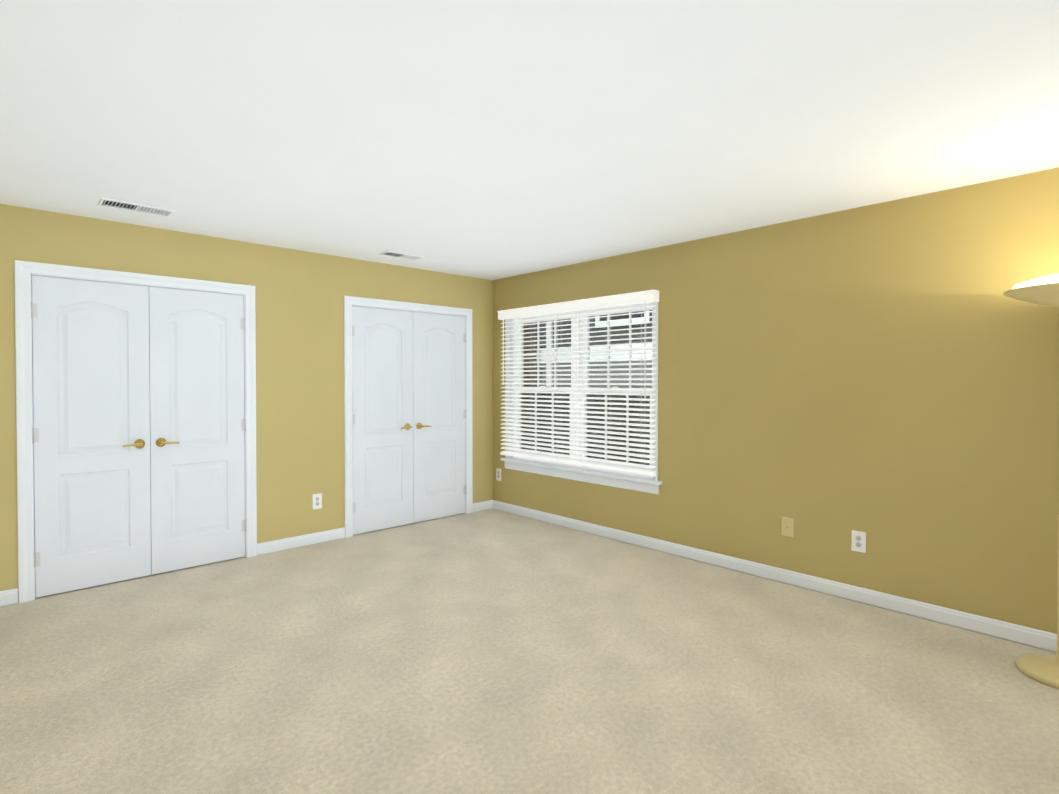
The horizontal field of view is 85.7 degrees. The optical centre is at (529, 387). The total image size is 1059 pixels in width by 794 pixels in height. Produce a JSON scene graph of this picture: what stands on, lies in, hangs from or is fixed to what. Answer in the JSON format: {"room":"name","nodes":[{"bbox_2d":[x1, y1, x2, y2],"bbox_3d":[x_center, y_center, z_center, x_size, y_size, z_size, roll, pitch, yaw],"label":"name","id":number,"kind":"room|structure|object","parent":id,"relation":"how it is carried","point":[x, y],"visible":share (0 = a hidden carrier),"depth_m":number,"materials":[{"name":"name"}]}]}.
{"room":"empty bedroom","nodes":[
{"label":"empty bedroom","id":0,"kind":"room"},
{"bbox_2d":[0,204,492,602],"bbox_3d":[-2.338,0.094,4.378,5.500,2.440,0.150,-1,1,-43],"label":"wall","id":1,"kind":"structure","parent":0,"point":[299,303],"depth_m":4.61,"materials":[{"name":"yellow paint"}]},
{"bbox_2d":[31,275,150,597],"bbox_3d":[-2.871,0.304,3.763,0.627,2.018,0.096,-1,1,-43],"label":"closet door leaf","id":2,"kind":"structure","parent":1,"relation":"in","point":[91,433],"depth_m":3.76,"materials":[{"name":"white wood"}]},
{"bbox_2d":[14,260,256,602],"bbox_3d":[-2.665,0.266,4.003,1.390,2.107,0.089,-1,1,-43],"label":"door frame","id":3,"kind":"structure","parent":1,"relation":"attached to","point":[25,271],"depth_m":3.57,"materials":[{"name":"white wood"}]},
{"bbox_2d":[149,286,246,574],"bbox_3d":[-2.413,0.298,4.195,0.627,2.018,0.096,-1,1,-43],"label":"closet door leaf","id":4,"kind":"structure","parent":1,"relation":"in","point":[197,420],"depth_m":4.19,"materials":[{"name":"white wood"}]},
{"bbox_2d":[0,500,492,606],"bbox_3d":[-2.282,1.269,4.334,5.200,0.092,0.014,-1,1,-43],"label":"baseboard","id":5,"kind":"structure","parent":1,"relation":"attached to","point":[9,597],"depth_m":4.67,"materials":[{"name":"white wood"}]},
{"bbox_2d":[312,493,321,508],"bbox_3d":[-1.785,0.954,4.801,0.080,0.128,0.009,-1,1,-43],"label":"outlet","id":6,"kind":"object","parent":1,"relation":"attached to","point":[317,500],"visible":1,"depth_m":4.80,"materials":[{"name":"white plastic"}]},
{"bbox_2d":[352,306,412,534],"bbox_3d":[-1.329,0.285,5.217,0.627,2.018,0.096,-1,1,-43],"label":"closet door leaf","id":7,"kind":"structure","parent":1,"relation":"in","point":[382,381],"depth_m":5.22,"materials":[{"name":"white wood"}]},
{"bbox_2d":[344,295,472,537],"bbox_3d":[-1.123,0.246,5.458,1.390,2.107,0.089,-1,1,-43],"label":"door frame","id":8,"kind":"structure","parent":1,"relation":"attached to","point":[350,302],"depth_m":5.17,"materials":[{"name":"white wood"}]},
{"bbox_2d":[413,312,466,522],"bbox_3d":[-0.871,0.279,5.649,0.627,2.018,0.096,-1,1,-43],"label":"closet door leaf","id":9,"kind":"structure","parent":1,"relation":"in","point":[439,418],"depth_m":5.64,"materials":[{"name":"white wood"}]},
{"bbox_2d":[0,508,1058,793],"bbox_3d":[-0.160,1.394,2.085,5.500,0.100,6.500,-1,1,-43],"label":"floor","id":10,"kind":"structure","parent":0,"point":[492,650],"depth_m":2.59,"materials":[{"name":"carpet"}]},
{"bbox_2d":[1003,274,1058,688],"bbox_3d":[2.474,0.408,2.632,0.460,1.858,0.460,-1,1,-43],"label":"torchiere floor lamp","id":11,"kind":"object","parent":10,"relation":"on","point":[1038,667],"visible":1,"depth_m":2.63,"materials":[{"name":"beige"}]},
{"bbox_2d":[0,0,1058,279],"bbox_3d":[-0.160,-1.145,2.052,5.500,0.100,6.500,-1,1,-43],"label":"ceiling","id":12,"kind":"structure","parent":0,"point":[490,138],"depth_m":2.30,"materials":[{"name":"white paint"}]},
{"bbox_2d":[98,197,174,216],"bbox_3d":[-2.415,-1.109,3.513,0.370,0.011,0.170,-1,1,-43],"label":"ceiling vent","id":13,"kind":"object","parent":12,"relation":"in","point":[129,206],"visible":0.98,"depth_m":3.50,"materials":[{"name":"grey metal"}]},
{"bbox_2d":[379,251,423,259],"bbox_3d":[-1.089,-1.127,4.860,0.340,0.011,0.160,-1,1,-43],"label":"ceiling vent","id":14,"kind":"object","parent":12,"relation":"in","point":[400,255],"visible":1,"depth_m":4.84,"materials":[{"name":"grey metal"}]},
{"bbox_2d":[492,167,1058,633],"bbox_3d":[1.838,0.101,3.849,0.150,2.440,6.350,-1,1,-43],"label":"wall","id":15,"kind":"structure","parent":0,"point":[884,377],"depth_m":3.52,"materials":[{"name":"yellow paint"}]},
{"bbox_2d":[496,468,500,480],"bbox_3d":[-0.327,0.917,6.039,0.009,0.128,0.080,-1,1,-43],"label":"outlet","id":16,"kind":"object","parent":15,"relation":"attached to","point":[498,474],"visible":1,"depth_m":6.04,"materials":[{"name":"white plastic"}]},
{"bbox_2d":[500,458,661,494],"bbox_3d":[0.395,0.792,5.275,0.095,0.110,1.940,-1,1,-43],"label":"window sill","id":17,"kind":"structure","parent":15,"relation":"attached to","point":[641,484],"depth_m":5.12,"materials":[{"name":"white wood"}]},
{"bbox_2d":[505,301,657,480],"bbox_3d":[0.442,-0.020,5.308,0.158,1.524,1.858,-1,1,-43],"label":"window","id":18,"kind":"structure","parent":15,"relation":"in","point":[578,344],"depth_m":5.27,"materials":[{"name":"white plastic"}]},
{"bbox_2d":[497,290,658,476],"bbox_3d":[0.352,-0.043,5.223,0.084,1.482,1.900,-1,1,-43],"label":"window blinds","id":19,"kind":"object","parent":18,"relation":"attached to","point":[641,297],"visible":0.98,"depth_m":5.08,"materials":[{"name":"white plastic"}]},
{"bbox_2d":[492,500,1056,651],"bbox_3d":[1.732,1.275,3.858,0.014,0.092,6.186,-1,1,-43],"label":"baseboard","id":20,"kind":"structure","parent":15,"relation":"attached to","point":[1037,638],"depth_m":3.68,"materials":[{"name":"white wood"}]},
{"bbox_2d":[782,516,793,536],"bbox_3d":[1.738,0.936,3.845,0.016,0.128,0.080,-1,1,-43],"label":"outlet plate","id":21,"kind":"object","parent":15,"relation":"attached to","point":[787,526],"visible":1,"depth_m":3.84,"materials":[{"name":"beige plastic"}]},
{"bbox_2d":[851,530,865,552],"bbox_3d":[2.037,0.950,3.533,0.009,0.128,0.080,-1,1,-43],"label":"outlet","id":22,"kind":"object","parent":15,"relation":"attached to","point":[858,541],"visible":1,"depth_m":3.53,"materials":[{"name":"white plastic"}]},
{"label":"outside","id":23,"kind":"structure","parent":0,"visible":0},
{"bbox_2d":[521,310,651,464],"bbox_3d":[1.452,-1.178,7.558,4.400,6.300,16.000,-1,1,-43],"label":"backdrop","id":24,"kind":"structure","parent":23,"point":[599,357],"depth_m":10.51,"materials":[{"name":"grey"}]}
]}

